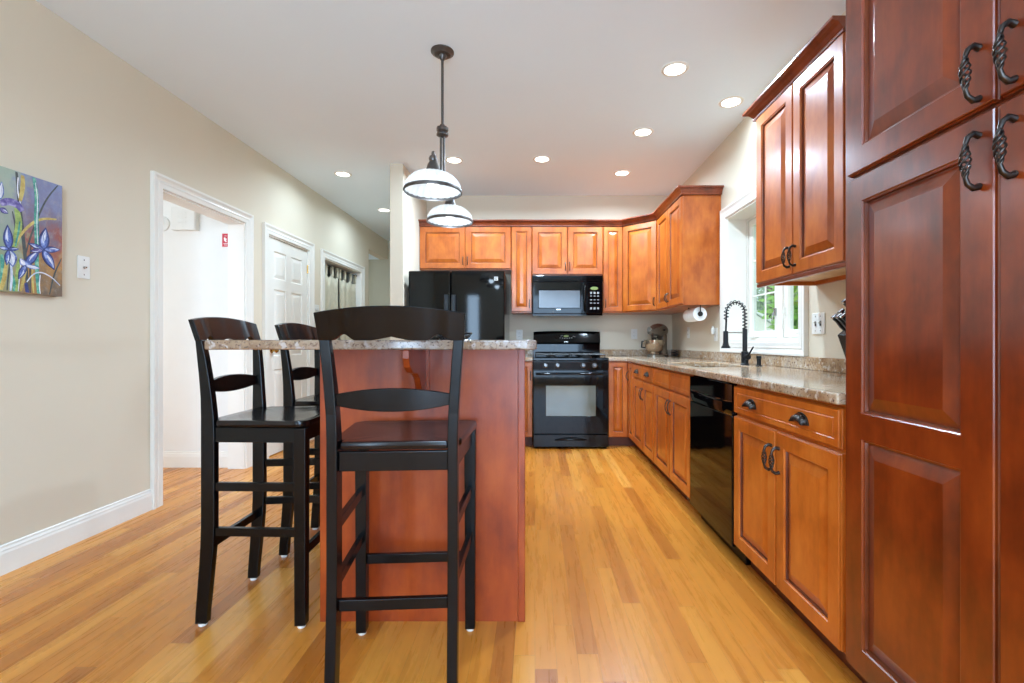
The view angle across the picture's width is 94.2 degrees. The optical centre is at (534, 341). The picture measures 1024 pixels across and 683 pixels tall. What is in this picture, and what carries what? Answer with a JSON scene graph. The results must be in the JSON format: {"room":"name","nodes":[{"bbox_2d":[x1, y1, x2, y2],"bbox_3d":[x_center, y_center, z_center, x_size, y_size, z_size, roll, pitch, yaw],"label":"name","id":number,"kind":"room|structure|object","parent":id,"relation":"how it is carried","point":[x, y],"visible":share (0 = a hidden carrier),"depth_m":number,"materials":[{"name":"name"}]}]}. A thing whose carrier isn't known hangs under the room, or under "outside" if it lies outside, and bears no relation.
{"room":"kitchen","nodes":[
{"label":"kitchen","id":0,"kind":"room"},
{"bbox_2d":[0,0,387,545],"bbox_3d":[-2.520,-0.305,2.660,0.130,2.750,10.520,0,0,0],"label":"wall","id":1,"kind":"structure","parent":0,"point":[75,116],"depth_m":2.62,"materials":[{"name":"beige paint"}]},
{"bbox_2d":[0,166,61,296],"bbox_3d":[-2.436,-0.515,2.226,0.036,0.566,0.412,0,0,0],"label":"flower painting","id":2,"kind":"object","parent":1,"relation":"attached to","point":[30,206],"visible":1,"depth_m":2.28,"materials":[{"name":"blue paint"}]},
{"bbox_2d":[0,489,151,575],"bbox_3d":[-2.448,1.002,0.215,0.014,0.135,5.630,0,0,0],"label":"baseboard","id":3,"kind":"structure","parent":1,"relation":"attached to","point":[18,553],"depth_m":2.49,"materials":[{"name":"white paint"}]},
{"bbox_2d":[77,255,89,278],"bbox_3d":[-2.445,-0.405,2.580,0.019,0.122,0.070,0,0,0],"label":"jack plate","id":4,"kind":"object","parent":1,"relation":"attached to","point":[83,263],"visible":1,"depth_m":2.58,"materials":[{"name":"white plastic"}]},
{"bbox_2d":[150,171,253,509],"bbox_3d":[-2.442,-0.011,3.567,0.026,2.163,1.075,0,0,0],"label":"trim","id":5,"kind":"structure","parent":1,"relation":"attached to","point":[159,182],"depth_m":3.09,"materials":[{"name":"white paint"}]},
{"bbox_2d":[163,190,244,468],"bbox_3d":[-2.521,0.034,3.567,0.136,2.073,0.895,0,0,0],"label":"trim","id":6,"kind":"structure","parent":1,"relation":"attached to","point":[236,229],"depth_m":4.00,"materials":[{"name":"white paint"}]},
{"bbox_2d":[269,237,307,455],"bbox_3d":[-2.451,0.042,4.761,0.098,2.036,0.766,0,0,0],"label":"door","id":7,"kind":"structure","parent":1,"relation":"in","point":[288,267],"depth_m":4.66,"materials":[{"name":"white paint"}]},
{"bbox_2d":[262,222,314,458],"bbox_3d":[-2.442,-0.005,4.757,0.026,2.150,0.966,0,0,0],"label":"trim","id":8,"kind":"structure","parent":1,"relation":"attached to","point":[267,229],"depth_m":4.35,"materials":[{"name":"white paint"}]},
{"bbox_2d":[320,249,364,310],"bbox_3d":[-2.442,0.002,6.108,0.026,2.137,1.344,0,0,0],"label":"trim","id":9,"kind":"structure","parent":1,"relation":"attached to","point":[324,254],"depth_m":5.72,"materials":[{"name":"white paint"}]},
{"bbox_3d":[-2.520,-0.930,6.108,0.036,0.036,1.139,0,0,0],"label":"curtain rod","id":10,"kind":"object","parent":1,"relation":"attached to","visible":0},
{"bbox_2d":[325,264,338,339],"bbox_3d":[-2.523,0.050,5.808,0.059,1.981,0.527,0,0,0],"label":"curtain","id":11,"kind":"object","parent":10,"relation":"hanging from","point":[331,284],"visible":0.25,"depth_m":5.87,"materials":[{"name":"beige fabric"}]},
{"bbox_2d":[338,269,355,339],"bbox_3d":[-2.523,0.050,6.383,0.059,1.981,0.567,0,0,0],"label":"curtain","id":12,"kind":"object","parent":10,"relation":"hanging from","point":[347,291],"visible":0.3,"depth_m":6.37,"materials":[{"name":"beige fabric"}]},
{"bbox_2d":[163,200,227,450],"bbox_3d":[-3.592,-0.305,4.110,2.015,2.750,0.100,0,0,0],"label":"wall","id":13,"kind":"structure","parent":0,"point":[195,263],"depth_m":4.06,"materials":[{"name":"white paint"}]},
{"bbox_2d":[163,216,169,230],"bbox_3d":[-3.185,-1.010,4.045,0.130,0.129,0.029,0,0,0],"label":"wall sensor","id":14,"kind":"object","parent":13,"relation":"attached to","point":[166,223],"visible":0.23,"depth_m":4.04,"materials":[{"name":"white plastic"}]},
{"bbox_2d":[171,206,198,230],"bbox_3d":[-2.972,-1.045,4.027,0.210,0.196,0.067,0,0,0],"label":"door chime","id":15,"kind":"object","parent":13,"relation":"attached to","point":[182,219],"visible":0.91,"depth_m":4.00,"materials":[{"name":"white plastic"}]},
{"bbox_2d":[163,451,227,467],"bbox_3d":[-3.592,1.002,4.053,2.015,0.135,0.014,0,0,0],"label":"baseboard","id":16,"kind":"structure","parent":13,"relation":"attached to","point":[171,459],"depth_m":4.05,"materials":[{"name":"white paint"}]},
{"bbox_2d":[222,234,227,246],"bbox_3d":[-2.642,-0.870,4.057,0.060,0.112,0.005,0,0,0],"label":"sign","id":17,"kind":"object","parent":13,"relation":"attached to","point":[224,236],"visible":0.73,"depth_m":4.06,"materials":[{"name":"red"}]},
{"bbox_2d":[327,266,348,339],"bbox_3d":[-3.592,-0.305,6.955,2.015,2.750,0.110,0,0,0],"label":"wall","id":18,"kind":"structure","parent":0,"point":[347,274],"depth_m":6.90,"materials":[{"name":"paint"}]},
{"bbox_2d":[369,254,379,259],"bbox_3d":[-3.592,-1.452,7.465,2.015,0.155,0.910,0,0,0],"label":"ceiling","id":19,"kind":"structure","parent":0,"point":[371,257],"depth_m":7.82,"materials":[{"name":"paint"}]},
{"bbox_2d":[369,241,389,339],"bbox_3d":[-2.921,-0.305,7.970,3.357,2.750,0.100,0,0,0],"label":"wall","id":20,"kind":"structure","parent":0,"point":[379,270],"depth_m":7.92,"materials":[{"name":"paint"}]},
{"bbox_2d":[390,164,426,339],"bbox_3d":[-1.304,-0.305,6.197,0.122,2.750,3.447,0,0,0],"label":"wall partition","id":21,"kind":"structure","parent":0,"point":[405,210],"depth_m":4.47,"materials":[{"name":"beige paint"}]},
{"bbox_2d":[0,439,861,682],"bbox_3d":[-1.450,1.120,2.660,6.500,0.100,10.720,0,0,0],"label":"floor","id":22,"kind":"structure","parent":0,"point":[626,581],"depth_m":1.91,"materials":[{"name":"brown wood"}]},
{"bbox_2d":[188,317,319,628],"bbox_3d":[-1.083,0.484,1.974,0.454,1.172,0.443,0,0,-2],"label":"bar stool","id":23,"kind":"object","parent":22,"relation":"on","point":[261,425],"visible":0.91,"depth_m":1.78,"materials":[{"name":"black paint"}]},
{"bbox_2d":[274,323,319,557],"bbox_3d":[-1.075,0.484,2.544,0.454,1.172,0.443,0,0,-1],"label":"bar stool","id":24,"kind":"object","parent":22,"relation":"on","point":[285,331],"visible":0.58,"depth_m":2.37,"materials":[{"name":"black paint"}]},
{"bbox_2d":[313,306,476,682],"bbox_3d":[-0.425,0.484,1.555,0.443,1.172,0.454,0,0,-3],"label":"bar stool","id":25,"kind":"object","parent":22,"relation":"on","point":[363,447],"visible":1,"depth_m":1.39,"materials":[{"name":"black paint"}]},
{"bbox_2d":[320,350,524,621],"bbox_3d":[-0.430,0.548,2.440,0.784,1.044,1.750,0,0,0],"label":"kitchen island","id":26,"kind":"object","parent":22,"relation":"on","point":[408,509],"visible":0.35,"depth_m":1.82,"materials":[{"name":"red wood"}]},
{"bbox_2d":[205,340,536,349],"bbox_3d":[-0.533,0.009,2.470,1.078,0.032,1.900,0,0,0],"label":"island countertop","id":27,"kind":"structure","parent":26,"relation":"on","point":[209,344],"depth_m":1.52,"materials":[{"name":"beige stone"}]},
{"bbox_2d":[436,332,471,339],"bbox_3d":[-0.310,-0.021,1.800,0.146,0.028,0.146,0,0,0],"label":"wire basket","id":28,"kind":"object","parent":27,"relation":"on","point":[469,334],"visible":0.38,"depth_m":1.77,"materials":[{"name":"black metal"}]},
{"bbox_2d":[409,271,508,339],"bbox_3d":[-0.744,0.198,4.938,0.912,1.745,0.965,0,0,0],"label":"refrigerator","id":29,"kind":"object","parent":22,"relation":"on","point":[483,296],"visible":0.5,"depth_m":4.50,"materials":[{"name":"black metal"}]},
{"bbox_2d":[525,361,532,445],"bbox_3d":[-0.143,0.633,5.121,0.237,0.874,0.656,0,0,0],"label":"base cabinet","id":30,"kind":"object","parent":22,"relation":"on","point":[528,364],"visible":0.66,"depth_m":4.82,"materials":[{"name":"brown wood"}]},
{"bbox_2d":[525,350,532,360],"bbox_3d":[-0.144,0.140,5.125,0.240,0.109,0.649,0,0,0],"label":"countertop","id":31,"kind":"structure","parent":30,"relation":"on","point":[528,353],"depth_m":5.43,"materials":[{"name":"beige stone"}]},
{"bbox_2d":[533,331,608,447],"bbox_3d":[0.358,0.472,5.051,0.758,1.195,0.738,0,0,0],"label":"gas range","id":32,"kind":"object","parent":22,"relation":"on","point":[570,374],"visible":1,"depth_m":4.74,"materials":[{"name":"black metal"}]},
{"bbox_2d":[533,356,608,359],"bbox_3d":[0.358,0.171,5.085,0.758,0.026,0.670,0,0,0],"label":"cooktop","id":33,"kind":"object","parent":32,"relation":"in","point":[534,357],"depth_m":4.75,"materials":[{"name":"black metal"}]},
{"bbox_2d":[608,361,641,452],"bbox_3d":[1.158,0.633,5.017,0.832,0.874,0.864,0,0,0],"label":"base cabinet","id":34,"kind":"object","parent":22,"relation":"on","point":[620,373],"visible":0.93,"depth_m":4.82,"materials":[{"name":"brown wood"}]},
{"bbox_2d":[633,363,663,475],"bbox_3d":[1.245,0.633,4.183,0.657,0.874,0.802,0,0,0],"label":"base cabinet","id":35,"kind":"object","parent":22,"relation":"on","point":[643,382],"visible":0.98,"depth_m":4.12,"materials":[{"name":"brown wood"}]},
{"bbox_2d":[654,367,693,500],"bbox_3d":[1.245,0.633,3.337,0.657,0.874,0.886,0,0,0],"label":"base cabinet","id":36,"kind":"object","parent":22,"relation":"on","point":[672,400],"visible":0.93,"depth_m":3.27,"materials":[{"name":"brown wood"}]},
{"bbox_2d":[690,375,750,564],"bbox_3d":[1.238,0.636,2.579,0.615,0.868,0.619,0,0,0],"label":"dishwasher","id":37,"kind":"object","parent":22,"relation":"on","point":[712,413],"visible":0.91,"depth_m":2.52,"materials":[{"name":"black metal"}]},
{"bbox_2d":[734,384,865,682],"bbox_3d":[1.238,0.633,1.861,0.671,0.874,0.808,0,0,0],"label":"base cabinet","id":38,"kind":"object","parent":22,"relation":"on","point":[790,451],"visible":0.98,"depth_m":1.72,"materials":[{"name":"brown wood"}]},
{"bbox_2d":[600,349,845,404],"bbox_3d":[1.157,0.140,3.453,0.834,0.109,3.992,0,0,0],"label":"countertop","id":39,"kind":"structure","parent":38,"relation":"on","point":[814,378],"depth_m":2.60,"materials":[{"name":"beige stone"}]},
{"bbox_2d":[641,323,668,356],"bbox_3d":[1.311,-0.022,5.167,0.270,0.359,0.353,0,0,44],"label":"stand mixer","id":40,"kind":"object","parent":39,"relation":"on","point":[656,348],"visible":1,"depth_m":5.06,"materials":[{"name":"silver metal"}]},
{"bbox_2d":[641,340,664,353],"bbox_3d":[1.278,0.053,5.106,0.236,0.153,0.226,0,0,0],"label":"bowl","id":41,"kind":"object","parent":40,"relation":"on","point":[652,346],"depth_m":5.04,"materials":[{"name":"silver metal"}]},
{"bbox_2d":[721,300,753,364],"bbox_3d":[1.378,-0.066,3.230,0.190,0.445,0.138,0,0,0],"label":"faucet","id":42,"kind":"object","parent":39,"relation":"on","point":[745,355],"visible":1,"depth_m":3.26,"materials":[{"name":"black metal"}]},
{"bbox_2d":[755,356,761,365],"bbox_3d":[1.452,0.123,3.080,0.044,0.068,0.043,0,0,0],"label":"soap dispenser","id":43,"kind":"object","parent":39,"relation":"on","point":[757,357],"visible":1,"depth_m":3.07,"materials":[{"name":"black metal"}]},
{"bbox_2d":[838,331,845,357],"bbox_3d":[1.318,0.020,1.840,0.224,0.274,0.110,0,0,0],"label":"knife block","id":44,"kind":"object","parent":39,"relation":"on","point":[842,336],"visible":0.1,"depth_m":1.88,"materials":[{"name":"black paint"}]},
{"bbox_2d":[831,313,845,331],"bbox_3d":[1.192,-0.075,1.858,0.065,0.074,0.015,0,0,0],"label":"kitchen knife","id":45,"kind":"object","parent":44,"relation":"in","point":[833,318],"visible":0.72,"depth_m":1.85,"materials":[{"name":"black metal"}]},
{"bbox_2d":[835,313,845,328],"bbox_3d":[1.192,-0.075,1.830,0.065,0.074,0.015,0,0,0],"label":"kitchen knife","id":46,"kind":"object","parent":44,"relation":"in","point":[839,319],"visible":0.56,"depth_m":1.82,"materials":[{"name":"black metal"}]},
{"bbox_2d":[839,312,845,322],"bbox_3d":[1.192,-0.075,1.804,0.065,0.074,0.015,0,0,0],"label":"kitchen knife","id":47,"kind":"object","parent":44,"relation":"in","point":[843,316],"visible":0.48,"depth_m":1.80,"materials":[{"name":"black metal"}]},
{"bbox_2d":[846,0,1023,682],"bbox_3d":[1.232,-0.120,0.960,0.684,2.380,0.990,0,0,0],"label":"pantry cabinet","id":48,"kind":"object","parent":22,"relation":"on","point":[935,88],"visible":1,"depth_m":1.11,"materials":[{"name":"brown wood"}]},
{"bbox_2d":[36,0,845,240],"bbox_3d":[-1.450,-1.730,2.660,6.500,0.100,10.720,0,0,0],"label":"ceiling","id":49,"kind":"structure","parent":0,"point":[318,89],"depth_m":3.03,"materials":[{"name":"paint"}]},
{"bbox_2d":[334,171,351,176],"bbox_3d":[-1.920,-1.677,4.750,0.166,0.006,0.166,0,0,0],"label":"recessed light","id":50,"kind":"object","parent":49,"relation":"in","point":[338,173],"visible":1,"depth_m":4.75,"materials":[{"name":"white"}]},
{"bbox_2d":[377,208,389,211],"bbox_3d":[-1.920,-1.677,6.045,0.166,0.006,0.166,0,0,0],"label":"recessed light","id":51,"kind":"object","parent":49,"relation":"in","point":[379,209],"visible":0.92,"depth_m":6.05,"materials":[{"name":"white"}]},
{"bbox_2d":[403,44,472,227],"bbox_3d":[-0.535,-1.222,2.745,0.320,0.913,0.908,0,0,0],"label":"pendant","id":52,"kind":"object","parent":49,"relation":"hanging from","point":[432,183],"visible":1,"depth_m":2.68,"materials":[{"name":"silver metal"}]},
{"bbox_2d":[426,155,439,169],"bbox_3d":[-0.524,-0.910,2.440,0.080,0.088,0.080,0,0,0],"label":"socket","id":53,"kind":"object","parent":52,"relation":"attached to","point":[432,164],"depth_m":2.42,"materials":[{"name":"black metal"}]},
{"bbox_2d":[445,200,454,204],"bbox_3d":[-0.546,-0.910,3.050,0.080,0.088,0.080,0,0,0],"label":"socket","id":54,"kind":"object","parent":52,"relation":"attached to","point":[452,202],"depth_m":3.02,"materials":[{"name":"black metal"}]},
{"bbox_2d":[445,157,462,163],"bbox_3d":[-0.748,-1.677,4.385,0.166,0.006,0.166,0,0,0],"label":"recessed light","id":55,"kind":"object","parent":49,"relation":"in","point":[454,160],"visible":1,"depth_m":4.39,"materials":[{"name":"white glass"}]},
{"bbox_2d":[533,155,550,162],"bbox_3d":[0.064,-1.677,4.360,0.166,0.006,0.166,0,0,0],"label":"recessed light","id":56,"kind":"object","parent":49,"relation":"in","point":[541,159],"visible":1,"depth_m":4.36,"materials":[{"name":"white"}]},
{"bbox_2d":[614,170,630,175],"bbox_3d":[0.865,-1.677,4.720,0.166,0.006,0.166,0,0,0],"label":"recessed light","id":57,"kind":"object","parent":49,"relation":"in","point":[620,172],"visible":1,"depth_m":4.71,"materials":[{"name":"white"}]},
{"bbox_2d":[633,127,653,136],"bbox_3d":[0.864,-1.677,3.800,0.166,0.006,0.166,0,0,0],"label":"recessed light","id":58,"kind":"object","parent":49,"relation":"in","point":[645,131],"visible":1,"depth_m":3.80,"materials":[{"name":"white"}]},
{"bbox_2d":[661,61,688,76],"bbox_3d":[0.861,-1.677,2.923,0.166,0.006,0.166,0,0,0],"label":"recessed light","id":59,"kind":"object","parent":49,"relation":"in","point":[673,69],"visible":1,"depth_m":2.91,"materials":[{"name":"white glass"}]},
{"bbox_2d":[718,96,743,107],"bbox_3d":[1.372,-1.677,3.325,0.166,0.006,0.166,0,0,0],"label":"recessed light","id":60,"kind":"object","parent":49,"relation":"in","point":[733,101],"visible":1,"depth_m":3.32,"materials":[{"name":"white"}]},
{"bbox_2d":[427,196,671,348],"bbox_3d":[0.166,-0.305,5.510,2.818,2.750,0.120,0,0,0],"label":"wall","id":61,"kind":"structure","parent":0,"point":[615,330],"depth_m":5.45,"materials":[{"name":"beige paint"}]},
{"bbox_2d":[420,227,510,273],"bbox_3d":[-0.750,-1.016,5.261,0.985,0.479,0.376,0,0,0],"label":"upper cabinet","id":62,"kind":"object","parent":61,"relation":"attached to","point":[441,248],"visible":0.94,"depth_m":5.10,"materials":[{"name":"orange wood"}]},
{"bbox_2d":[516,330,522,339],"bbox_3d":[-0.178,-0.082,5.445,0.072,0.115,0.009,0,0,0],"label":"outlet","id":63,"kind":"object","parent":61,"relation":"attached to","point":[519,333],"visible":1,"depth_m":5.44,"materials":[{"name":"white plastic"}]},
{"bbox_2d":[511,227,531,314],"bbox_3d":[-0.144,-0.785,5.261,0.222,0.940,0.376,0,0,0],"label":"upper cabinet","id":64,"kind":"object","parent":61,"relation":"attached to","point":[521,237],"visible":0.99,"depth_m":5.10,"materials":[{"name":"orange wood"}]},
{"bbox_2d":[525,350,532,355],"bbox_3d":[-0.144,0.121,5.439,0.240,0.072,0.020,0,0,0],"label":"backsplash","id":65,"kind":"structure","parent":61,"relation":"attached to","point":[527,352],"depth_m":5.43,"materials":[{"name":"beige stone"}]},
{"bbox_2d":[532,227,602,275],"bbox_3d":[0.349,-0.985,5.261,0.762,0.540,0.376,0,0,0],"label":"upper cabinet","id":66,"kind":"object","parent":61,"relation":"attached to","point":[555,250],"visible":0.95,"depth_m":5.10,"materials":[{"name":"orange wood"}]},
{"bbox_2d":[532,275,602,316],"bbox_3d":[0.346,-0.495,5.218,0.748,0.426,0.463,0,0,0],"label":"microwave","id":67,"kind":"object","parent":66,"relation":"attached to","point":[552,295],"visible":1,"depth_m":5.04,"materials":[{"name":"black plastic"}]},
{"bbox_2d":[602,227,622,314],"bbox_3d":[0.838,-0.785,5.261,0.212,0.940,0.376,0,0,0],"label":"upper cabinet","id":68,"kind":"object","parent":61,"relation":"attached to","point":[612,236],"visible":0.92,"depth_m":5.10,"materials":[{"name":"orange wood"}]},
{"bbox_2d":[631,329,636,338],"bbox_3d":[1.137,-0.090,5.445,0.072,0.115,0.009,0,0,0],"label":"outlet","id":69,"kind":"object","parent":61,"relation":"attached to","point":[633,331],"visible":1,"depth_m":5.44,"materials":[{"name":"white plastic"}]},
{"bbox_2d":[617,220,683,314],"bbox_3d":[1.259,-0.785,5.132,0.630,0.940,0.633,0,0,0],"label":"upper cabinet","id":70,"kind":"object","parent":61,"relation":"attached to","point":[639,240],"visible":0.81,"depth_m":4.96,"materials":[{"name":"orange wood"}]},
{"bbox_2d":[672,11,845,358],"bbox_3d":[1.685,-0.305,1.485,0.220,2.750,8.170,0,0,0],"label":"wall","id":71,"kind":"structure","parent":0,"point":[732,164],"depth_m":3.71,"materials":[{"name":"beige paint"}]},
{"bbox_2d":[687,327,689,337],"bbox_3d":[1.570,-0.097,4.870,0.009,0.115,0.072,0,0,0],"label":"outlet","id":72,"kind":"object","parent":71,"relation":"attached to","point":[688,328],"visible":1,"depth_m":4.86,"materials":[{"name":"white plastic"}]},
{"bbox_2d":[657,195,720,310],"bbox_3d":[1.391,-0.785,4.422,0.366,0.940,0.804,0,0,0],"label":"upper cabinet","id":73,"kind":"object","parent":71,"relation":"attached to","point":[688,232],"visible":0.98,"depth_m":4.02,"materials":[{"name":"orange wood"}]},
{"bbox_2d":[418,185,723,226],"bbox_3d":[0.319,-1.274,4.875,3.046,0.062,0.961,0,0,24],"label":"crown molding","id":74,"kind":"structure","parent":73,"relation":"attached to","point":[680,190],"depth_m":5.05,"materials":[{"name":"brown wood"}]},
{"bbox_2d":[714,328,717,340],"bbox_3d":[1.570,-0.065,4.130,0.009,0.115,0.072,0,0,0],"label":"outlet","id":75,"kind":"object","parent":71,"relation":"attached to","point":[716,329],"visible":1,"depth_m":4.11,"materials":[{"name":"white plastic"}]},
{"bbox_2d":[600,349,845,372],"bbox_3d":[1.157,0.121,3.453,0.834,0.072,3.992,0,0,0],"label":"backsplash","id":76,"kind":"structure","parent":71,"relation":"attached to","point":[838,365],"depth_m":3.19,"materials":[{"name":"beige stone"}]},
{"bbox_2d":[727,200,797,341],"bbox_3d":[1.651,-0.507,3.360,0.156,1.013,1.078,0,0,0],"label":"trim","id":77,"kind":"structure","parent":71,"relation":"attached to","point":[736,223],"depth_m":3.89,"materials":[{"name":"white paint"}]},
{"bbox_2d":[720,186,807,355],"bbox_3d":[1.562,-0.507,3.360,0.026,1.181,1.246,0,0,0],"label":"trim","id":78,"kind":"structure","parent":71,"relation":"attached to","point":[800,348],"depth_m":3.43,"materials":[{"name":"white paint"}]},
{"bbox_2d":[746,214,797,339],"bbox_3d":[1.747,-0.507,3.360,0.095,1.015,1.080,0,0,0],"label":"window","id":79,"kind":"structure","parent":71,"relation":"in","point":[783,311],"depth_m":3.67,"materials":[{"name":"white paint"}]},
{"bbox_2d":[753,260,774,330],"bbox_3d":[1.754,-0.507,3.632,0.008,0.844,0.360,0,0,0],"label":"grille","id":80,"kind":"object","parent":79,"relation":"attached to","point":[755,295],"depth_m":3.81,"materials":[{"name":"white paint"}]},
{"bbox_2d":[742,15,845,121],"bbox_3d":[1.381,-1.274,2.312,0.385,0.062,0.828,0,0,0],"label":"crown molding","id":81,"kind":"structure","parent":71,"relation":"attached to","point":[835,26],"depth_m":2.18,"materials":[{"name":"brown wood"}]},
{"bbox_2d":[756,32,845,287],"bbox_3d":[1.384,-0.779,2.282,0.380,0.952,0.768,0,0,0],"label":"upper cabinet","id":82,"kind":"object","parent":71,"relation":"attached to","point":[801,136],"visible":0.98,"depth_m":2.21,"materials":[{"name":"orange wood"}]},
{"bbox_2d":[812,312,824,333],"bbox_3d":[1.566,-0.102,2.634,0.018,0.118,0.118,0,0,0],"label":"light switch","id":83,"kind":"object","parent":71,"relation":"attached to","point":[818,319],"visible":1,"depth_m":2.63,"materials":[{"name":"white plastic"}]},
{"label":"outside","id":84,"kind":"structure","parent":0,"visible":0},
{"bbox_3d":[20.925,1.620,12.500,38.150,0.100,55.000,0,0,0],"label":"lawn","id":85,"kind":"structure","parent":84,"visible":0},
{"bbox_2d":[757,310,774,330],"bbox_3d":[6.400,0.169,13.500,1.900,2.800,1.200,0,0,0],"label":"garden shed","id":86,"kind":"object","parent":85,"relation":"on","point":[760,322],"visible":0.1,"depth_m":13.00,"materials":[{"name":"white"}]},
{"bbox_2d":[757,286,797,337],"bbox_3d":[6.444,-1.953,9.528,3.738,7.045,3.835,0,0,7],"label":"tree","id":87,"kind":"object","parent":85,"relation":"on","point":[771,298],"visible":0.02,"depth_m":9.90,"materials":[{"name":"green plant"}]},
{"bbox_2d":[757,286,797,318],"bbox_3d":[8.867,-2.681,18.075,4.560,8.500,4.807,0,0,8],"label":"tree","id":88,"kind":"object","parent":85,"relation":"on","point":[759,307],"visible":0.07,"depth_m":17.90,"materials":[{"name":"green plant"}]},
{"bbox_3d":[1.410,-0.266,4.204,0.044,0.096,0.322,0,0,0],"label":"paper towel holder","id":89,"kind":"object","parent":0,"visible":0},
{"bbox_2d":[683,307,706,321],"bbox_3d":[1.410,-0.240,4.199,0.120,0.120,0.278,0,0,0],"label":"paper towel roll","id":90,"kind":"object","parent":89,"relation":"hanging from","point":[690,315],"visible":1,"depth_m":4.07,"materials":[{"name":"white paper"}]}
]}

